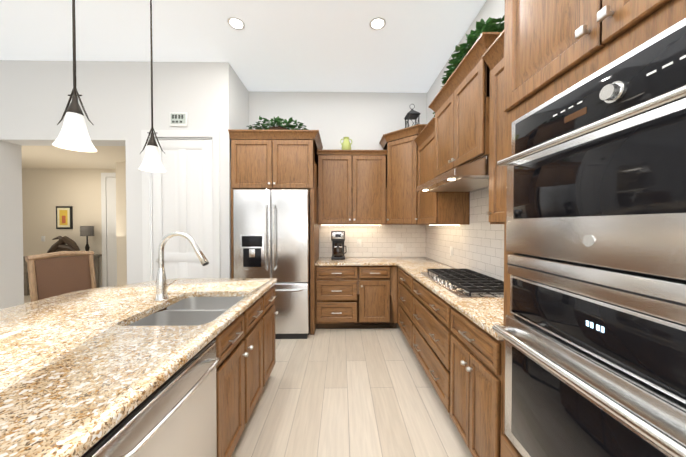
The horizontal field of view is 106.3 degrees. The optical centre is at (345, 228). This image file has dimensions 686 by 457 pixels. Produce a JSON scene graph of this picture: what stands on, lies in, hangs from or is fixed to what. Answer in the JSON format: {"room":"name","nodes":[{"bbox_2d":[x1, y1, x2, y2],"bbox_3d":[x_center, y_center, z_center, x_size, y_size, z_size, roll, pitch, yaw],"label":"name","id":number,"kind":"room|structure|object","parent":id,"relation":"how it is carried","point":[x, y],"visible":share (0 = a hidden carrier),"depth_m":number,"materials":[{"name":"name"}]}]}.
{"room":"kitchen","nodes":[
{"label":"kitchen","id":0,"kind":"room"},
{"bbox_2d":[22,169,115,285],"bbox_3d":[-4.838,-0.402,5.612,6.395,3.480,0.150,0,1,-1],"label":"wall","id":1,"kind":"structure","parent":0,"point":[45,192],"depth_m":5.52,"materials":[{"name":"beige paint"}]},
{"bbox_2d":[56,206,72,228],"bbox_3d":[-6.019,-0.233,5.503,0.330,0.485,0.032,0,1,-1],"label":"framed picture","id":2,"kind":"object","parent":1,"relation":"attached to","point":[64,217],"visible":1,"depth_m":5.49,"materials":[{"name":"black"}]},
{"bbox_2d":[101,173,115,286],"bbox_3d":[-4.724,0.075,5.520,0.956,2.528,0.052,0,1,-1],"label":"door frame","id":3,"kind":"structure","parent":1,"relation":"attached to","point":[104,227],"depth_m":5.49,"materials":[{"name":"white wood"}]},
{"bbox_2d":[106,177,116,286],"bbox_3d":[-4.724,0.120,5.495,0.760,2.420,0.093,0,1,-1],"label":"hall door","id":4,"kind":"structure","parent":1,"relation":"in","point":[111,233],"depth_m":5.50,"materials":[{"name":"white wood"}]},
{"bbox_2d":[21,146,125,168],"bbox_3d":[-4.881,-1.317,4.499,6.275,0.100,2.050,0,1,-1],"label":"ceiling soffit","id":5,"kind":"structure","parent":0,"point":[55,157],"depth_m":4.63,"materials":[{"name":"beige paint"}]},
{"bbox_2d":[0,60,236,309],"bbox_3d":[-4.744,-0.371,3.364,6.515,3.480,0.250,0,1,-1],"label":"wall","id":6,"kind":"structure","parent":0,"point":[115,97],"depth_m":3.26,"materials":[{"name":"white paint"}]},
{"bbox_2d":[170,112,187,126],"bbox_3d":[-2.111,-1.378,3.250,0.220,0.176,0.022,0,1,-1],"label":"digital clock","id":7,"kind":"object","parent":6,"relation":"attached to","point":[178,119],"visible":1,"depth_m":3.24,"materials":[{"name":"white plastic"}]},
{"bbox_2d":[141,130,220,281],"bbox_3d":[-2.089,0.062,3.334,0.969,2.614,0.141,0,1,-1],"label":"door frame","id":8,"kind":"structure","parent":6,"relation":"attached to","point":[213,136],"depth_m":3.26,"materials":[{"name":"white wood"}]},
{"bbox_2d":[152,139,211,280],"bbox_3d":[-2.088,0.114,3.288,0.751,2.496,0.093,0,1,-1],"label":"pantry door","id":9,"kind":"structure","parent":6,"relation":"in","point":[182,193],"depth_m":3.29,"materials":[{"name":"white wood"}]},
{"bbox_2d":[116,162,126,284],"bbox_3d":[-3.021,-0.394,5.025,2.780,3.480,0.120,0,1,-1],"label":"wall","id":10,"kind":"structure","parent":0,"point":[121,238],"depth_m":4.94,"materials":[{"name":"beige paint"}]},
{"bbox_2d":[237,75,248,129],"bbox_3d":[-1.552,-0.377,3.767,0.120,3.480,0.460,0,1,-1],"label":"wall","id":11,"kind":"structure","parent":0,"point":[242,107],"depth_m":3.72,"materials":[{"name":"white paint"}]},
{"bbox_2d":[0,0,485,92],"bbox_3d":[-3.227,-2.129,1.037,9.480,0.100,10.600,0,1,-1],"label":"ceiling","id":12,"kind":"structure","parent":0,"point":[309,46],"depth_m":2.82,"materials":[{"name":"white paint"}]},
{"bbox_2d":[52,0,96,151],"bbox_3d":[-1.330,-1.240,1.256,0.178,1.685,0.154,0,1,-1],"label":"pendant light","id":13,"kind":"object","parent":12,"relation":"hanging from","point":[73,135],"visible":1,"depth_m":1.25,"materials":[{"name":"white glass"}]},
{"bbox_2d":[139,0,165,171],"bbox_3d":[-1.338,-1.247,1.773,0.178,1.685,0.154,0,1,-1],"label":"pendant light","id":14,"kind":"object","parent":12,"relation":"hanging from","point":[151,162],"visible":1,"depth_m":1.77,"materials":[{"name":"white glass"}]},
{"bbox_2d":[227,17,244,29],"bbox_3d":[-1.121,-2.099,2.639,0.175,0.003,0.175,0,1,-10],"label":"recessed light","id":15,"kind":"object","parent":12,"relation":"in","point":[236,23],"depth_m":2.63,"materials":[{"name":"white"}]},
{"bbox_2d":[369,17,385,29],"bbox_3d":[0.329,-2.099,2.641,0.175,0.003,0.175,0,1,-7],"label":"recessed light","id":16,"kind":"object","parent":12,"relation":"in","point":[375,24],"depth_m":2.63,"materials":[{"name":"white"}]},
{"bbox_2d":[24,295,472,456],"bbox_3d":[-3.227,1.450,1.086,9.480,0.100,10.600,0,1,-1],"label":"floor","id":17,"kind":"structure","parent":0,"point":[349,393],"depth_m":2.03,"materials":[{"name":"beige wood"}]},
{"bbox_2d":[25,251,95,301],"bbox_3d":[-2.294,0.793,2.221,0.516,1.185,0.440,0,1,17],"label":"counter stool","id":18,"kind":"object","parent":17,"relation":"on","point":[50,275],"visible":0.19,"depth_m":2.24,"materials":[{"name":"brown wood"}]},
{"bbox_2d":[23,254,101,295],"bbox_3d":[-5.851,0.947,5.321,1.240,0.790,0.400,0,1,-1],"label":"console table","id":19,"kind":"object","parent":17,"relation":"on","point":[26,279],"visible":0.19,"depth_m":5.17,"materials":[{"name":"brown wood"}]},
{"bbox_2d":[47,236,79,252],"bbox_3d":[-5.792,0.351,5.289,0.645,0.402,0.169,0,1,-1],"label":"driftwood sculpture","id":20,"kind":"object","parent":19,"relation":"on","point":[61,245],"visible":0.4,"depth_m":5.25,"materials":[{"name":"black wood"}]},
{"bbox_2d":[80,226,93,250],"bbox_3d":[-5.361,0.250,5.338,0.218,0.604,0.218,0,1,-1],"label":"light","id":21,"kind":"object","parent":19,"relation":"on","point":[86,231],"visible":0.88,"depth_m":5.30,"materials":[{"name":"grey fabric"}]},
{"bbox_2d":[76,279,277,456],"bbox_3d":[-1.231,0.970,0.530,1.374,0.875,3.740,0,1,-1],"label":"kitchen island","id":22,"kind":"object","parent":17,"relation":"on","point":[202,409],"depth_m":1.28,"materials":[{"name":"brown wood"}]},
{"bbox_2d":[0,279,275,456],"bbox_3d":[-1.323,0.527,0.517,1.430,0.068,3.830,0,1,-1],"label":"island countertop","id":23,"kind":"structure","parent":22,"relation":"on","point":[73,364],"depth_m":0.99,"materials":[{"name":"beige stone"}]},
{"bbox_2d":[152,231,208,302],"bbox_3d":[-1.095,0.247,1.777,0.354,0.457,0.191,0,1,-1],"label":"faucet","id":24,"kind":"object","parent":23,"relation":"on","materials":[{"name":"silver metal"}]},
{"bbox_2d":[128,297,243,325],"bbox_3d":[-0.937,0.630,1.609,0.530,0.221,0.710,0,1,-1],"label":"sink","id":25,"kind":"object","parent":23,"relation":"in","point":[187,311],"depth_m":1.64,"materials":[{"name":"grey metal"}]},
{"bbox_2d":[81,337,220,456],"bbox_3d":[-0.885,0.958,0.940,0.669,0.849,0.644,0,1,-1],"label":"dishwasher","id":26,"kind":"object","parent":22,"relation":"in","point":[178,418],"depth_m":0.94,"materials":[{"name":"silver metal"}]},
{"bbox_2d":[233,189,309,338],"bbox_3d":[-0.921,0.442,3.524,0.915,1.850,0.867,0,1,-1],"label":"refrigerator","id":27,"kind":"object","parent":17,"relation":"on","point":[271,233],"visible":0.79,"depth_m":3.15,"materials":[{"name":"silver metal"}]},
{"bbox_2d":[228,129,322,334],"bbox_3d":[-0.916,0.055,3.640,1.140,2.620,0.739,0,1,-1],"label":"tall cabinet","id":28,"kind":"object","parent":17,"relation":"on","point":[273,159],"visible":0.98,"depth_m":3.30,"materials":[{"name":"brown wood"}]},
{"bbox_2d":[247,116,308,129],"bbox_3d":[-0.934,-1.388,3.554,0.864,0.264,0.431,0,1,-1],"label":"potted plant","id":29,"kind":"object","parent":28,"relation":"on","point":[279,122],"visible":0.71,"depth_m":3.46,"materials":[{"name":"green plant"}]},
{"bbox_2d":[315,257,394,328],"bbox_3d":[0.118,0.907,3.710,1.050,0.915,0.654,0,1,-1],"label":"base cabinet","id":30,"kind":"object","parent":17,"relation":"on","point":[351,292],"depth_m":3.42,"materials":[{"name":"brown wood"}]},
{"bbox_2d":[331,231,346,259],"bbox_3d":[-0.097,0.242,3.815,0.222,0.410,0.265,0,1,-1],"label":"coffee maker","id":31,"kind":"object","parent":30,"relation":"on","point":[338,240],"visible":1,"depth_m":3.70,"materials":[{"name":"black plastic"}]},
{"bbox_2d":[391,257,503,456],"bbox_3d":[0.974,0.896,2.627,0.627,0.966,2.844,0,1,-1],"label":"base cabinet","id":32,"kind":"object","parent":17,"relation":"on","point":[445,317],"depth_m":1.71,"materials":[{"name":"brown wood"}]},
{"bbox_2d":[492,0,685,456],"bbox_3d":[0.971,0.075,0.740,0.690,2.660,1.024,0,1,-1],"label":"tall cabinet","id":33,"kind":"object","parent":17,"relation":"on","point":[591,331],"visible":1,"depth_m":0.73,"materials":[{"name":"brown wood"}]},
{"bbox_2d":[249,91,426,149],"bbox_3d":[-0.175,-0.381,4.093,2.885,3.480,0.150,0,1,-1],"label":"wall","id":34,"kind":"structure","parent":0,"point":[364,120],"depth_m":4.00,"materials":[{"name":"white paint"}]},
{"bbox_2d":[317,150,386,224],"bbox_3d":[0.090,-0.587,3.827,0.997,1.060,0.377,0,1,-1],"label":"upper cabinet","id":35,"kind":"object","parent":34,"relation":"attached to","point":[351,187],"visible":1,"depth_m":3.67,"materials":[{"name":"brown wood"}]},
{"bbox_2d":[340,137,351,149],"bbox_3d":[0.012,-1.234,3.829,0.184,0.230,0.144,0,1,-1],"label":"jug vase","id":36,"kind":"object","parent":35,"relation":"on","point":[346,144],"visible":0.85,"depth_m":3.78,"materials":[{"name":"yellow ceramic"}]},
{"bbox_2d":[319,225,426,256],"bbox_3d":[0.416,0.192,4.031,1.650,0.503,0.007,0,1,-1],"label":"tile backsplash","id":37,"kind":"structure","parent":34,"relation":"attached to","point":[376,240],"depth_m":4.03,"materials":[{"name":"white tile"}]},
{"bbox_2d":[396,244,402,250],"bbox_3d":[0.849,0.300,4.032,0.115,0.115,0.008,0,1,-1],"label":"outlet","id":38,"kind":"object","parent":37,"relation":"attached to","point":[399,247],"depth_m":4.03,"materials":[{"name":"white plastic"}]},
{"bbox_2d":[379,124,426,224],"bbox_3d":[0.902,-0.695,3.657,0.739,1.280,0.739,0,1,-1],"label":"upper cabinet","id":39,"kind":"object","parent":34,"relation":"attached to","point":[400,146],"visible":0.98,"depth_m":3.50,"materials":[{"name":"brown wood"}]},
{"bbox_2d":[404,104,420,127],"bbox_3d":[0.954,-1.561,3.688,0.190,0.448,0.190,0,1,-1],"label":"lantern","id":40,"kind":"object","parent":39,"relation":"on","point":[412,114],"visible":0.52,"depth_m":3.65,"materials":[{"name":"black metal"}]},
{"bbox_2d":[427,0,504,268],"bbox_3d":[1.388,-0.340,1.131,0.150,3.480,10.600,0,1,-1],"label":"wall","id":41,"kind":"structure","parent":0,"point":[495,9],"depth_m":2.63,"materials":[{"name":"white paint"}]},
{"bbox_2d":[414,118,469,224],"bbox_3d":[1.087,-0.596,3.003,0.389,1.100,0.694,0,1,-1],"label":"upper cabinet","id":42,"kind":"object","parent":41,"relation":"attached to","point":[443,208],"visible":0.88,"depth_m":2.78,"materials":[{"name":"brown wood"}]},
{"bbox_2d":[416,32,500,191],"bbox_3d":[1.010,-0.818,2.189,0.566,0.915,1.044,0,1,-1],"label":"upper cabinet","id":43,"kind":"object","parent":41,"relation":"attached to","point":[459,105],"visible":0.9,"depth_m":1.98,"materials":[{"name":"brown wood"}]},
{"bbox_2d":[416,155,488,191],"bbox_3d":[1.008,-0.430,2.194,0.560,0.141,0.912,0,1,-1],"label":"range hood","id":44,"kind":"object","parent":43,"relation":"attached to","point":[471,175],"depth_m":1.95,"materials":[{"name":"silver metal"}]},
{"bbox_2d":[433,15,504,116],"bbox_3d":[1.058,-1.377,2.206,0.351,0.424,1.401,0,1,-1],"label":"ivy","id":45,"kind":"object","parent":43,"relation":"on","point":[463,49],"visible":0.21,"depth_m":1.95,"materials":[{"name":"green plant"}]},
{"bbox_2d":[427,188,503,283],"bbox_3d":[1.287,-0.023,2.621,0.007,0.972,2.847,0,1,-1],"label":"tile backsplash","id":46,"kind":"structure","parent":41,"relation":"attached to","point":[477,243],"depth_m":2.56,"materials":[{"name":"white tile"}]},
{"bbox_2d":[482,30,504,223],"bbox_3d":[1.110,-0.588,1.459,0.389,1.125,0.544,0,1,-1],"label":"upper cabinet","id":47,"kind":"object","parent":41,"relation":"attached to","point":[493,56],"visible":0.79,"depth_m":1.64,"materials":[{"name":"brown wood"}]}
]}

